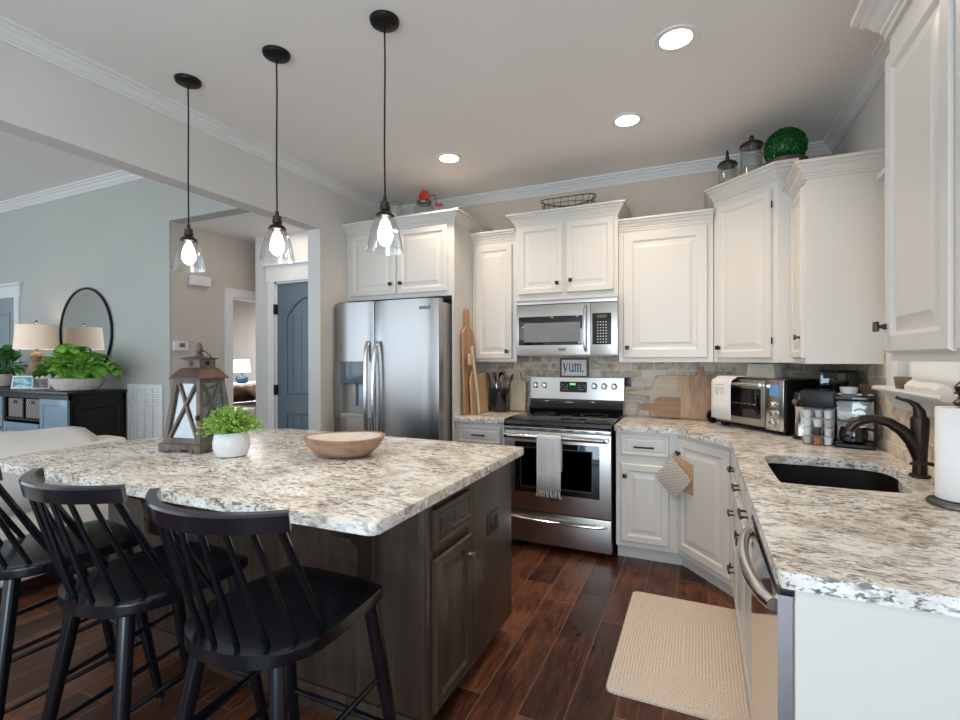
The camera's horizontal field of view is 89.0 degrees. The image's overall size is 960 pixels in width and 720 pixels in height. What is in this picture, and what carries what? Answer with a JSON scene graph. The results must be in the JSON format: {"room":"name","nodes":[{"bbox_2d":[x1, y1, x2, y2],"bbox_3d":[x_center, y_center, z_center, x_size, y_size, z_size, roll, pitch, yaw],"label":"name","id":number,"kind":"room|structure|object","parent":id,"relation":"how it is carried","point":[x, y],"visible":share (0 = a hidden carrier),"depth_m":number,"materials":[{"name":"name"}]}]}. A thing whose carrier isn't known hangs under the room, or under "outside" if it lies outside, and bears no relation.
{"room":"kitchen","nodes":[
{"label":"kitchen","id":0,"kind":"room"},
{"bbox_2d":[0,130,120,201],"bbox_3d":[-5.354,-1.799,2.867,6.285,0.100,4.840,0,0,24],"label":"ceiling","id":1,"kind":"structure","parent":0,"point":[27,166],"depth_m":4.48,"materials":[{"name":"paint"}]},
{"bbox_2d":[0,178,249,439],"bbox_3d":[-4.331,-0.249,5.133,6.285,3.220,0.120,0,0,24],"label":"wall","id":2,"kind":"structure","parent":0,"point":[114,241],"depth_m":4.68,"materials":[{"name":"grey paint"}]},
{"bbox_2d":[0,282,22,375],"bbox_3d":[-5.679,0.255,5.650,1.400,2.215,0.050,0,0,24],"label":"door","id":3,"kind":"structure","parent":2,"relation":"in","point":[10,293],"depth_m":5.47,"materials":[{"name":"white paint"}]},
{"bbox_2d":[0,170,144,213],"bbox_3d":[-4.375,-1.716,5.037,6.285,0.085,0.080,0,0,24],"label":"trim","id":4,"kind":"structure","parent":2,"relation":"attached to","point":[119,177],"depth_m":4.93,"materials":[{"name":"white paint"}]},
{"bbox_2d":[59,287,112,375],"bbox_3d":[-3.945,-0.274,4.876,0.902,0.902,0.023,0,0,24],"label":"round mirror","id":5,"kind":"object","parent":2,"relation":"attached to","point":[85,320],"visible":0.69,"depth_m":4.86,"materials":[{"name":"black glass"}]},
{"bbox_2d":[127,384,162,439],"bbox_3d":[-3.092,0.593,4.503,0.510,0.735,0.016,0,0,24],"label":"air vent","id":6,"kind":"object","parent":2,"relation":"in","point":[144,401],"visible":0.66,"depth_m":4.50,"materials":[{"name":"white plastic"}]},
{"bbox_2d":[0,41,377,431],"bbox_3d":[-2.180,-0.194,2.102,0.128,3.120,6.041,0,0,24],"label":"wall","id":7,"kind":"structure","parent":0,"point":[42,102],"depth_m":2.94,"materials":[{"name":"beige paint"}]},
{"bbox_2d":[0,15,889,216],"bbox_3d":[-0.476,-1.434,1.328,3.617,0.075,6.041,0,0,24],"label":"trim","id":8,"kind":"structure","parent":7,"relation":"attached to","point":[12,33],"depth_m":3.14,"materials":[{"name":"white paint"}]},
{"bbox_2d":[171,221,254,435],"bbox_3d":[-2.074,0.051,6.069,0.120,2.604,3.640,0,0,24],"label":"wall","id":9,"kind":"structure","parent":0,"point":[198,313],"depth_m":4.68,"materials":[{"name":"beige paint"}]},
{"bbox_2d":[189,275,210,286],"bbox_3d":[-2.637,-0.744,4.603,0.060,0.095,0.190,0,0,24],"label":"door chime","id":10,"kind":"object","parent":9,"relation":"attached to","point":[195,280],"visible":1,"depth_m":4.57,"materials":[{"name":"white plastic"}]},
{"bbox_2d":[224,288,255,407],"bbox_3d":[-2.400,0.316,5.321,0.140,2.080,0.935,0,0,24],"label":"door frame","id":11,"kind":"structure","parent":9,"relation":"in","point":[231,294],"depth_m":4.91,"materials":[{"name":"white paint"}]},
{"bbox_2d":[183,212,304,242],"bbox_3d":[-1.414,-1.302,5.821,1.530,0.100,3.540,0,0,24],"label":"ceiling","id":12,"kind":"structure","parent":0,"point":[249,226],"depth_m":4.55,"materials":[{"name":"paint"}]},
{"bbox_2d":[233,300,255,381],"bbox_3d":[-3.856,0.005,6.708,3.655,2.700,3.140,0,0,24],"label":"wall","id":13,"kind":"structure","parent":0,"point":[244,313],"depth_m":8.40,"materials":[{"name":"beige paint"}]},
{"bbox_2d":[255,230,307,428],"bbox_3d":[-1.137,0.049,6.052,1.218,2.604,2.900,0,0,24],"label":"wall","id":14,"kind":"structure","parent":0,"point":[299,240],"depth_m":4.93,"materials":[{"name":"beige paint"}]},
{"bbox_2d":[262,259,308,429],"bbox_3d":[-1.650,0.199,4.732,1.060,2.315,0.170,0,0,24],"label":"door","id":15,"kind":"structure","parent":14,"relation":"in","point":[287,281],"depth_m":4.81,"materials":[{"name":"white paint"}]},
{"bbox_2d":[0,539,734,719],"bbox_3d":[-2.607,1.392,3.704,10.600,0.060,8.600,0,0,24],"label":"floor","id":16,"kind":"structure","parent":0,"point":[552,658],"depth_m":2.22,"materials":[{"name":"brown wood"}]},
{"bbox_2d":[0,435,126,588],"bbox_3d":[-3.389,0.928,2.152,0.950,0.880,2.930,0,0,24],"label":"sofa","id":17,"kind":"object","parent":16,"relation":"on","point":[86,513],"visible":0.12,"depth_m":3.01,"materials":[{"name":"beige fabric"}]},
{"bbox_2d":[0,426,98,515],"bbox_3d":[-3.063,0.607,2.239,0.474,0.522,2.180,0,0,24],"label":"throw blanket","id":18,"kind":"object","parent":17,"relation":"on","point":[11,442],"visible":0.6,"depth_m":2.86,"materials":[{"name":"white fabric"}]},
{"bbox_2d":[0,386,127,437],"bbox_3d":[-4.267,0.780,4.760,1.865,1.005,0.496,0,0,24],"label":"console table","id":19,"kind":"object","parent":16,"relation":"on","point":[101,411],"visible":0.41,"depth_m":4.41,"materials":[{"name":"black paint"}]},
{"bbox_2d":[0,345,27,386],"bbox_3d":[-4.952,0.057,5.092,0.634,0.440,0.404,0,0,24],"label":"potted plant","id":20,"kind":"object","parent":19,"relation":"on","point":[7,354],"visible":0.95,"depth_m":5.05,"materials":[{"name":"green plant"}]},
{"bbox_2d":[9,397,21,416],"bbox_3d":[-4.295,0.446,4.741,0.270,0.178,0.341,0,0,24],"label":"wicker basket","id":21,"kind":"object","parent":19,"relation":"on","point":[15,403],"visible":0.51,"depth_m":4.59,"materials":[{"name":"grey wicker"}]},
{"bbox_2d":[10,376,43,388],"bbox_3d":[-4.317,0.213,4.679,0.270,0.125,0.081,0,0,-7],"label":"picture frame","id":22,"kind":"object","parent":19,"relation":"on","point":[18,382],"visible":0.67,"depth_m":4.65,"materials":[{"name":"white paper"}]},
{"bbox_2d":[26,398,39,418],"bbox_3d":[-4.013,0.446,4.614,0.270,0.178,0.341,0,0,24],"label":"wicker basket","id":23,"kind":"object","parent":19,"relation":"on","point":[32,404],"visible":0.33,"depth_m":4.46,"materials":[{"name":"grey wicker"}]},
{"bbox_2d":[12,320,58,375],"bbox_3d":[-4.420,-0.059,4.867,0.350,0.672,0.350,0,0,24],"label":"table lamp","id":24,"kind":"object","parent":19,"relation":"on","point":[36,336],"visible":0.66,"depth_m":4.76,"materials":[{"name":"beige fabric"}]},
{"bbox_2d":[31,377,49,389],"bbox_3d":[-4.127,0.218,4.592,0.130,0.115,0.081,0,0,-33],"label":"picture frame","id":25,"kind":"object","parent":19,"relation":"on","point":[37,383],"visible":0.88,"depth_m":4.57,"materials":[{"name":"white ceramic"}]},
{"bbox_2d":[32,343,121,390],"bbox_3d":[-3.637,0.062,4.412,0.924,0.428,0.563,0,0,24],"label":"potted plant","id":26,"kind":"object","parent":19,"relation":"on","point":[70,373],"visible":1,"depth_m":4.31,"materials":[{"name":"green plant"}]},
{"bbox_2d":[0,466,164,719],"bbox_3d":[-1.635,0.855,1.851,0.497,1.027,0.604,0,0,33],"label":"bar stool","id":27,"kind":"object","parent":16,"relation":"on","point":[22,556],"visible":0.7,"depth_m":1.74,"materials":[{"name":"black paint"}]},
{"bbox_2d":[19,468,267,719],"bbox_3d":[-1.097,0.854,1.609,0.497,1.027,0.604,0,0,27],"label":"bar stool","id":28,"kind":"object","parent":16,"relation":"on","point":[122,588],"visible":0.87,"depth_m":1.44,"materials":[{"name":"black paint"}]},
{"bbox_2d":[233,381,255,386],"bbox_3d":[-3.366,0.808,7.105,0.580,0.970,0.980,0,0,24],"label":"dresser","id":29,"kind":"object","parent":16,"relation":"on","point":[250,383],"visible":0.12,"depth_m":6.73,"materials":[{"name":"white paint"}]},
{"bbox_2d":[233,359,250,382],"bbox_3d":[-3.335,0.157,6.836,0.230,0.330,0.230,0,0,24],"label":"table lamp","id":30,"kind":"object","parent":29,"relation":"on","point":[239,365],"visible":0.97,"depth_m":6.76,"materials":[{"name":"fabric"}]},
{"bbox_2d":[233,400,255,428],"bbox_3d":[-2.678,0.953,6.587,0.940,0.800,2.000,0,0,24],"label":"bed","id":31,"kind":"object","parent":16,"relation":"on","point":[252,404],"visible":0.02,"depth_m":5.83,"materials":[{"name":"white fabric"}]},
{"bbox_2d":[233,385,255,402],"bbox_3d":[-2.785,0.557,6.074,0.828,0.497,0.620,0,0,24],"label":"throw blanket","id":32,"kind":"object","parent":31,"relation":"on","point":[245,393],"visible":0.31,"depth_m":6.01,"materials":[{"name":"fabric"}]},
{"bbox_2d":[144,488,396,719],"bbox_3d":[-0.568,0.854,1.375,0.497,1.027,0.604,0,0,24],"label":"bar stool","id":33,"kind":"object","parent":16,"relation":"on","point":[276,620],"visible":1,"depth_m":1.23,"materials":[{"name":"black paint"}]},
{"bbox_2d":[108,462,511,719],"bbox_3d":[-0.873,0.924,2.364,1.904,0.876,1.015,0,0,24],"label":"base cabinet","id":34,"kind":"object","parent":16,"relation":"on","point":[443,571],"visible":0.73,"depth_m":1.85,"materials":[{"name":"brown wood"}]},
{"bbox_2d":[0,428,523,535],"bbox_3d":[-1.008,0.466,2.355,2.146,0.036,1.305,0,0,24],"label":"countertop","id":35,"kind":"structure","parent":34,"relation":"on","point":[370,494],"depth_m":1.93,"materials":[{"name":"stone"}]},
{"bbox_2d":[158,343,228,453],"bbox_3d":[-1.418,0.180,2.470,0.258,0.537,0.258,0,0,15],"label":"candle lantern","id":36,"kind":"object","parent":35,"relation":"on","point":[199,369],"visible":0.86,"depth_m":2.40,"materials":[{"name":"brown wood"}]},
{"bbox_2d":[196,401,266,457],"bbox_3d":[-1.159,0.321,2.273,0.300,0.256,0.300,0,0,28],"label":"potted plant","id":37,"kind":"object","parent":35,"relation":"on","point":[231,439],"visible":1,"depth_m":2.23,"materials":[{"name":"green plant"}]},
{"bbox_2d":[303,431,384,458],"bbox_3d":[-0.635,0.396,2.277,0.366,0.098,0.319,0,0,24],"label":"dough bowl","id":38,"kind":"object","parent":35,"relation":"on","point":[346,444],"visible":1,"depth_m":2.19,"materials":[{"name":"brown wood"}]},
{"bbox_2d":[488,508,498,535],"bbox_3d":[0.062,0.738,2.234,0.007,0.093,0.118,0,0,24],"label":"outlet plate","id":39,"kind":"object","parent":34,"relation":"attached to","point":[493,513],"depth_m":2.22,"materials":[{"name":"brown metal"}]},
{"bbox_2d":[334,297,451,440],"bbox_3d":[-0.626,0.438,4.161,0.982,1.835,0.832,0,0,24],"label":"refrigerator","id":40,"kind":"object","parent":16,"relation":"on","point":[393,363],"visible":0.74,"depth_m":3.81,"materials":[{"name":"silver metal"}]},
{"bbox_2d":[342,208,493,441],"bbox_3d":[-0.523,0.097,4.274,1.107,2.515,0.721,0,0,24],"label":"upper cabinet","id":41,"kind":"object","parent":16,"relation":"on","point":[436,260],"visible":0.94,"depth_m":3.94,"materials":[{"name":"white paint"}]},
{"bbox_2d":[417,190,442,206],"bbox_3d":[-0.436,-1.296,4.118,0.249,0.277,0.168,0,0,24],"label":"figurine","id":42,"kind":"object","parent":41,"relation":"on","point":[424,196],"visible":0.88,"depth_m":4.11,"materials":[{"name":"red glass"}]},
{"bbox_2d":[456,422,505,444],"bbox_3d":[0.120,0.916,4.007,0.408,0.876,0.685,0,0,24],"label":"base cabinet","id":43,"kind":"object","parent":16,"relation":"on","point":[469,432],"visible":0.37,"depth_m":3.72,"materials":[{"name":"white paint"}]},
{"bbox_2d":[454,409,525,423],"bbox_3d":[0.125,0.458,4.005,0.422,0.036,0.657,0,0,24],"label":"countertop","id":44,"kind":"structure","parent":43,"relation":"on","point":[491,417],"depth_m":3.78,"materials":[{"name":"stone"}]},
{"bbox_2d":[461,309,473,414],"bbox_3d":[-0.096,0.010,3.965,0.042,0.855,0.200,0,0,24],"label":"cutting board","id":45,"kind":"object","parent":44,"relation":"on","point":[467,337],"visible":0.86,"depth_m":3.92,"materials":[{"name":"brown wood"}]},
{"bbox_2d":[468,346,480,412],"bbox_3d":[-0.056,0.160,3.907,0.126,0.541,0.052,0,0,-42],"label":"wooden spatula","id":46,"kind":"object","parent":44,"relation":"on","point":[471,358],"visible":1,"depth_m":3.91,"materials":[{"name":"brown wood"}]},
{"bbox_2d":[469,371,487,414],"bbox_3d":[-0.009,0.262,4.028,0.037,0.350,0.265,0,0,30],"label":"cutting board","id":47,"kind":"object","parent":44,"relation":"on","point":[481,378],"visible":0.85,"depth_m":4.02,"materials":[{"name":"wood"}]},
{"bbox_2d":[492,388,507,411],"bbox_3d":[0.170,0.342,4.159,0.138,0.196,0.138,0,0,24],"label":"utensil crock","id":48,"kind":"object","parent":44,"relation":"on","point":[499,396],"visible":0.96,"depth_m":4.10,"materials":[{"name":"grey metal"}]},
{"bbox_2d":[510,371,526,410],"bbox_3d":[0.330,0.266,4.211,0.142,0.339,0.044,0,0,24],"label":"cutting board","id":49,"kind":"object","parent":44,"relation":"on","point":[518,386],"visible":0.98,"depth_m":4.20,"materials":[{"name":"brown wood"}]},
{"bbox_2d":[504,377,624,556],"bbox_3d":[0.659,0.750,3.714,0.769,1.208,0.746,0,0,24],"label":"range","id":50,"kind":"object","parent":16,"relation":"on","point":[584,412],"visible":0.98,"depth_m":3.45,"materials":[{"name":"silver metal"}]},
{"bbox_2d":[536,434,561,497],"bbox_3d":[0.481,0.738,3.402,0.175,0.432,0.051,0,0,24],"label":"tea towel","id":51,"kind":"object","parent":50,"relation":"hanging from","point":[548,447],"visible":0.98,"depth_m":3.38,"materials":[{"name":"grey fabric"}]},
{"bbox_2d":[504,410,623,431],"bbox_3d":[0.648,0.452,3.689,0.769,0.059,0.605,0,0,24],"label":"cooktop","id":52,"kind":"object","parent":50,"relation":"in","point":[532,420],"depth_m":3.52,"materials":[{"name":"black glass"}]},
{"bbox_2d":[560,358,588,377],"bbox_3d":[0.778,0.064,4.036,0.236,0.159,0.022,0,0,24],"label":"framed sign","id":53,"kind":"object","parent":50,"relation":"on","point":[569,367],"visible":1,"depth_m":4.03,"materials":[{"name":"brown wood"}]},
{"bbox_2d":[616,431,682,564],"bbox_3d":[1.235,0.915,3.504,0.414,0.876,0.685,0,0,24],"label":"base cabinet","id":54,"kind":"object","parent":16,"relation":"on","point":[646,513],"visible":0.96,"depth_m":3.24,"materials":[{"name":"white paint"}]},
{"bbox_2d":[606,591,750,719],"bbox_3d":[0.962,1.351,2.306,0.570,0.011,0.930,0,0,24],"label":"braided rug","id":55,"kind":"object","parent":16,"relation":"on","point":[679,655],"visible":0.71,"depth_m":2.19,"materials":[{"name":"fabric"}]},
{"bbox_2d":[675,435,733,596],"bbox_3d":[1.756,0.915,3.075,0.969,0.876,1.019,0,0,24],"label":"base cabinet","id":56,"kind":"object","parent":16,"relation":"on","point":[704,526],"visible":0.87,"depth_m":2.88,"materials":[{"name":"white paint"}]},
{"bbox_2d":[655,452,691,500],"bbox_3d":[1.224,0.736,3.090,0.021,0.303,0.267,0,0,-33],"label":"pot holder","id":57,"kind":"object","parent":56,"relation":"hanging from","point":[671,475],"visible":1,"depth_m":3.08,"materials":[{"name":"white fabric"}]},
{"bbox_2d":[674,452,693,495],"bbox_3d":[1.280,0.715,3.033,0.011,0.259,0.231,0,0,-33],"label":"pot holder","id":58,"kind":"object","parent":56,"relation":"hanging from","point":[688,468],"visible":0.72,"depth_m":3.01,"materials":[{"name":"fabric"}]},
{"bbox_2d":[614,415,959,616],"bbox_3d":[1.208,0.461,2.328,1.349,0.036,2.824,0,0,24],"label":"countertop","id":59,"kind":"structure","parent":56,"relation":"on","point":[901,550],"depth_m":1.33,"materials":[{"name":"stone"}]},
{"bbox_2d":[627,376,678,416],"bbox_3d":[1.353,0.278,3.740,0.438,0.314,0.055,0,0,24],"label":"cutting board","id":60,"kind":"object","parent":59,"relation":"on","point":[664,386],"visible":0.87,"depth_m":3.72,"materials":[{"name":"brown wood"}]},
{"bbox_2d":[639,397,679,417],"bbox_3d":[1.355,0.357,3.686,0.290,0.155,0.034,0,0,24],"label":"cutting board","id":61,"kind":"object","parent":59,"relation":"on","point":[663,407],"visible":1,"depth_m":3.66,"materials":[{"name":"brown wood"}]},
{"bbox_2d":[679,376,689,418],"bbox_3d":[1.527,0.276,3.629,0.090,0.317,0.055,0,0,24],"label":"cutting board","id":62,"kind":"object","parent":59,"relation":"on","point":[684,381],"visible":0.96,"depth_m":3.62,"materials":[{"name":"wood"}]},
{"bbox_2d":[690,367,712,419],"bbox_3d":[1.618,0.242,3.569,0.150,0.384,0.065,0,0,24],"label":"cutting board","id":63,"kind":"object","parent":59,"relation":"on","point":[700,385],"visible":0.88,"depth_m":3.56,"materials":[{"name":"brown wood"}]},
{"bbox_2d":[716,377,813,434],"bbox_3d":[1.800,0.275,3.103,0.350,0.328,0.552,0,0,-15],"label":"toaster oven","id":64,"kind":"object","parent":59,"relation":"on","point":[756,402],"visible":0.76,"depth_m":2.93,"materials":[{"name":"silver metal"}]},
{"bbox_2d":[711,375,750,419],"bbox_3d":[1.685,0.245,3.237,0.219,0.278,0.172,0,0,-15],"label":"tea towel","id":65,"kind":"object","parent":64,"relation":"on","point":[720,385],"visible":0.98,"depth_m":3.20,"materials":[{"name":"white fabric"}]},
{"bbox_2d":[746,364,781,377],"bbox_3d":[1.803,0.068,3.105,0.062,0.085,0.220,0,0,-15],"label":"box","id":66,"kind":"object","parent":64,"relation":"on","point":[753,370],"visible":0.98,"depth_m":3.06,"materials":[{"name":"beige cardboard"}]},
{"bbox_2d":[792,390,805,439],"bbox_3d":[1.798,0.305,2.721,0.111,0.270,0.110,0,0,24],"label":"coffee grinder","id":67,"kind":"object","parent":59,"relation":"on","point":[799,423],"visible":0.48,"depth_m":2.70,"materials":[{"name":"metal"}]},
{"bbox_2d":[800,389,837,408],"bbox_3d":[1.784,0.297,2.570,0.148,0.283,0.148,0,0,42],"label":"speaker","id":68,"kind":"object","parent":59,"relation":"on","point":[809,398],"visible":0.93,"depth_m":2.52,"materials":[{"name":"black plastic"}]},
{"bbox_2d":[767,463,900,492],"bbox_3d":[1.411,0.579,1.938,0.471,0.196,0.587,0,0,24],"label":"sink","id":69,"kind":"object","parent":59,"relation":"in","point":[847,478],"visible":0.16,"depth_m":2.17,"materials":[{"name":"black metal"}]},
{"bbox_2d":[813,369,857,440],"bbox_3d":[1.977,0.247,2.718,0.180,0.385,0.170,0,0,24],"label":"coffee brewer","id":70,"kind":"object","parent":59,"relation":"on","point":[822,379],"visible":0.32,"depth_m":2.65,"materials":[{"name":"black plastic"}]},
{"bbox_2d":[835,392,879,450],"bbox_3d":[1.915,0.306,2.479,0.178,0.270,0.192,0,0,38],"label":"coffee maker","id":71,"kind":"object","parent":59,"relation":"on","point":[849,407],"visible":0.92,"depth_m":2.46,"materials":[{"name":"black plastic"}]},
{"bbox_2d":[844,396,931,478],"bbox_3d":[1.571,0.290,1.887,0.268,0.306,0.066,0,0,24],"label":"kitchen faucet","id":72,"kind":"object","parent":59,"relation":"on","point":[916,438],"visible":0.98,"depth_m":1.84,"materials":[{"name":"brown metal"}]},
{"bbox_2d":[925,382,959,511],"bbox_3d":[1.468,0.254,1.484,0.170,0.382,0.170,0,0,24],"label":"paper towel holder","id":73,"kind":"object","parent":59,"relation":"on","point":[931,499],"visible":0.75,"depth_m":1.48,"materials":[{"name":"grey metal"}]},
{"bbox_2d":[934,406,959,502],"bbox_3d":[1.468,0.284,1.484,0.127,0.278,0.127,0,0,24],"label":"paper towel roll","id":74,"kind":"object","parent":73,"relation":"on","point":[947,418],"visible":1,"depth_m":1.47,"materials":[{"name":"white paper"}]},
{"bbox_2d":[727,454,737,608],"bbox_3d":[1.600,0.918,2.397,0.695,0.876,0.342,0,0,24],"label":"base cabinet","id":75,"kind":"object","parent":16,"relation":"on","point":[734,494],"visible":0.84,"depth_m":2.50,"materials":[{"name":"white paint"}]},
{"bbox_2d":[731,466,752,717],"bbox_3d":[1.357,0.920,1.859,0.695,0.876,0.834,0,0,24],"label":"base cabinet","id":76,"kind":"object","parent":16,"relation":"on","point":[743,509],"visible":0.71,"depth_m":1.94,"materials":[{"name":"white paint"}]},
{"bbox_2d":[737,514,793,719],"bbox_3d":[1.039,0.927,1.214,0.706,0.868,0.596,0,0,24],"label":"dishwasher","id":77,"kind":"object","parent":16,"relation":"on","point":[772,606],"visible":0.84,"depth_m":1.16,"materials":[{"name":"silver metal"}]},
{"bbox_2d":[794,590,959,719],"bbox_3d":[0.965,0.924,0.908,0.646,0.876,0.018,0,0,24],"label":"end panel","id":78,"kind":"object","parent":16,"relation":"on","point":[854,660],"visible":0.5,"depth_m":0.98,"materials":[{"name":"white paint"}]},
{"bbox_2d":[0,0,881,206],"bbox_3d":[-0.456,-1.671,1.384,3.865,0.400,6.161,0,0,24],"label":"ceiling","id":79,"kind":"structure","parent":0,"point":[527,92],"depth_m":2.51,"materials":[{"name":"paint"}]},
{"bbox_2d":[171,73,205,269],"bbox_3d":[-1.535,-0.974,2.570,0.160,0.997,0.160,0,0,24],"label":"pendant light","id":80,"kind":"object","parent":79,"relation":"hanging from","point":[188,255],"visible":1,"depth_m":2.56,"materials":[{"name":"black metal"}]},
{"bbox_2d":[179,224,197,242],"bbox_3d":[-1.534,-0.669,2.571,0.084,0.093,0.084,0,0,24],"label":"socket","id":81,"kind":"object","parent":80,"relation":"attached to","point":[188,237],"depth_m":2.55,"materials":[{"name":"metal"}]},
{"bbox_2d":[259,45,294,261],"bbox_3d":[-0.976,-0.975,2.346,0.160,0.997,0.160,0,0,24],"label":"pendant light","id":82,"kind":"object","parent":79,"relation":"hanging from","point":[276,54],"visible":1,"depth_m":2.33,"materials":[{"name":"black metal"}]},
{"bbox_2d":[268,211,285,231],"bbox_3d":[-0.975,-0.670,2.347,0.084,0.093,0.084,0,0,24],"label":"socket","id":83,"kind":"object","parent":82,"relation":"attached to","point":[276,226],"depth_m":2.33,"materials":[{"name":"metal"}]},
{"bbox_2d":[366,10,403,250],"bbox_3d":[-0.413,-0.972,2.118,0.160,1.003,0.160,0,0,24],"label":"pendant light","id":84,"kind":"object","parent":79,"relation":"hanging from","point":[385,21],"visible":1,"depth_m":2.10,"materials":[{"name":"black metal"}]},
{"bbox_2d":[375,196,394,219],"bbox_3d":[-0.412,-0.664,2.119,0.084,0.093,0.084,0,0,24],"label":"socket","id":85,"kind":"object","parent":84,"relation":"attached to","point":[384,213],"depth_m":2.10,"materials":[{"name":"metal"}]},
{"bbox_2d":[436,152,461,163],"bbox_3d":[-0.227,-1.474,3.573,0.194,0.009,0.194,0,0,24],"label":"recessed light","id":86,"kind":"object","parent":79,"relation":"in","point":[447,157],"visible":1,"depth_m":3.56,"materials":[{"name":"white paint"}]},
{"bbox_2d":[611,112,643,127],"bbox_3d":[0.907,-1.475,3.010,0.194,0.009,0.194,0,0,24],"label":"recessed light","id":87,"kind":"object","parent":79,"relation":"in","point":[628,119],"visible":1,"depth_m":3.00,"materials":[{"name":"white paint"}]},
{"bbox_2d":[615,115,638,125],"bbox_3d":[0.907,-1.477,3.010,0.141,0.002,0.141,0,0,24],"label":"diffuser","id":88,"kind":"object","parent":87,"relation":"attached to","point":[620,120],"depth_m":3.01,"materials":[{"name":"plastic"}]},
{"bbox_2d":[654,24,698,51],"bbox_3d":[0.899,-1.473,2.241,0.194,0.009,0.194,0,0,24],"label":"recessed light","id":89,"kind":"object","parent":79,"relation":"in","point":[677,37],"visible":1,"depth_m":2.23,"materials":[{"name":"white paint"}]},
{"bbox_2d":[660,29,691,48],"bbox_3d":[0.899,-1.474,2.241,0.141,0.002,0.141,0,0,24],"label":"diffuser","id":90,"kind":"object","parent":89,"relation":"attached to","point":[669,38],"depth_m":2.24,"materials":[{"name":"white plastic"}]},
{"bbox_2d":[459,154,832,415],"bbox_3d":[0.790,-0.066,4.142,3.865,2.835,0.120,0,0,24],"label":"wall","id":91,"kind":"structure","parent":0,"point":[683,193],"depth_m":3.85,"materials":[{"name":"beige paint"}]},
{"bbox_2d":[470,228,528,361],"bbox_3d":[0.173,-0.520,4.150,0.391,1.067,0.370,0,0,24],"label":"upper cabinet","id":92,"kind":"object","parent":91,"relation":"attached to","point":[494,276],"visible":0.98,"depth_m":4.00,"materials":[{"name":"white paint"}]},
{"bbox_2d":[506,199,631,301],"bbox_3d":[0.709,-0.813,3.885,0.920,0.688,0.410,0,0,24],"label":"upper cabinet","id":93,"kind":"object","parent":91,"relation":"attached to","point":[570,252],"visible":0.98,"depth_m":3.72,"materials":[{"name":"white paint"}]},
{"bbox_2d":[516,296,618,355],"bbox_3d":[0.713,-0.249,3.857,0.780,0.429,0.440,0,0,24],"label":"microwave","id":94,"kind":"object","parent":93,"relation":"attached to","point":[574,326],"visible":1,"depth_m":3.69,"materials":[{"name":"silver metal"}]},
{"bbox_2d":[597,321,606,342],"bbox_3d":[0.895,-0.206,3.584,0.070,0.155,0.002,0,0,24],"label":"keypad","id":95,"kind":"object","parent":94,"relation":"attached to","point":[601,325],"depth_m":3.58,"materials":[{"name":"plastic"}]},
{"bbox_2d":[487,356,831,415],"bbox_3d":[1.229,0.195,3.874,2.585,0.486,0.010,0,0,24],"label":"backsplash","id":96,"kind":"structure","parent":91,"relation":"attached to","point":[643,375],"depth_m":3.88,"materials":[{"name":"tile"}]},
{"bbox_2d":[618,208,712,361],"bbox_3d":[1.372,-0.508,3.609,0.631,1.044,0.370,0,0,24],"label":"upper cabinet","id":97,"kind":"object","parent":91,"relation":"attached to","point":[666,260],"visible":1,"depth_m":3.46,"materials":[{"name":"white paint"}]},
{"bbox_2d":[704,158,798,362],"bbox_3d":[1.903,-0.577,3.179,0.803,1.182,0.716,0,0,24],"label":"upper cabinet","id":98,"kind":"object","parent":91,"relation":"attached to","point":[752,211],"visible":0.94,"depth_m":3.05,"materials":[{"name":"white paint"}]},
{"bbox_2d":[762,126,808,165],"bbox_3d":[1.876,-1.294,3.002,0.245,0.260,0.243,0,0,-11],"label":"boxwood ball","id":99,"kind":"object","parent":98,"relation":"on","point":[783,144],"visible":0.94,"depth_m":2.92,"materials":[{"name":"green plant"}]},
{"bbox_2d":[763,154,808,165],"bbox_3d":[1.878,-1.191,3.004,0.240,0.054,0.240,0,0,24],"label":"tray","id":100,"kind":"object","parent":98,"relation":"on","point":[782,156],"depth_m":2.91,"materials":[{"name":"metal"}]},
{"bbox_2d":[739,135,763,151],"bbox_3d":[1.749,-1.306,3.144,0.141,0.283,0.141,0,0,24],"label":"lid","id":101,"kind":"object","parent":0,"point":[752,144],"visible":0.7,"depth_m":3.13,"materials":[{"name":"grey metal"}]},
{"bbox_2d":[833,75,956,474],"bbox_3d":[1.231,-0.055,0.564,0.120,2.835,6.041,0,0,24],"label":"wall","id":102,"kind":"structure","parent":0,"point":[867,132],"depth_m":2.59,"materials":[{"name":"beige paint"}]},
{"bbox_2d":[782,148,884,363],"bbox_3d":[1.877,-0.499,2.618,0.388,1.037,0.446,0,0,24],"label":"upper cabinet","id":103,"kind":"object","parent":102,"relation":"attached to","point":[838,207],"visible":0.97,"depth_m":2.46,"materials":[{"name":"white paint"}]},
{"bbox_2d":[832,351,934,474],"bbox_3d":[1.828,0.199,2.046,0.010,0.486,2.831,0,0,24],"label":"backsplash","id":104,"kind":"structure","parent":102,"relation":"attached to","point":[889,441],"depth_m":2.38,"materials":[{"name":"tile"}]},
{"bbox_2d":[851,0,959,361],"bbox_3d":[1.136,-0.547,0.994,0.405,1.103,0.950,0,0,24],"label":"upper cabinet","id":105,"kind":"object","parent":102,"relation":"attached to","point":[922,64],"visible":1,"depth_m":1.17,"materials":[{"name":"white paint"}]},
{"bbox_2d":[872,167,959,416],"bbox_3d":[1.792,-0.340,1.955,0.180,1.117,0.880,0,0,24],"label":"window","id":106,"kind":"structure","parent":102,"relation":"in","point":[946,373],"depth_m":2.00,"materials":[{"name":"white paint"}]},
{"bbox_2d":[904,380,953,394],"bbox_3d":[1.670,0.100,1.825,0.052,0.041,0.300,0,0,24],"label":"folded cloth","id":107,"kind":"object","parent":106,"relation":"on","point":[931,388],"visible":1,"depth_m":1.76,"materials":[{"name":"white fabric"}]},
{"bbox_2d":[908,361,958,391],"bbox_3d":[1.825,-0.311,1.940,0.002,0.860,0.632,0,0,24],"label":"blind","id":108,"kind":"object","parent":106,"relation":"attached to","point":[946,373],"depth_m":1.97,"materials":[{"name":"white fabric"}]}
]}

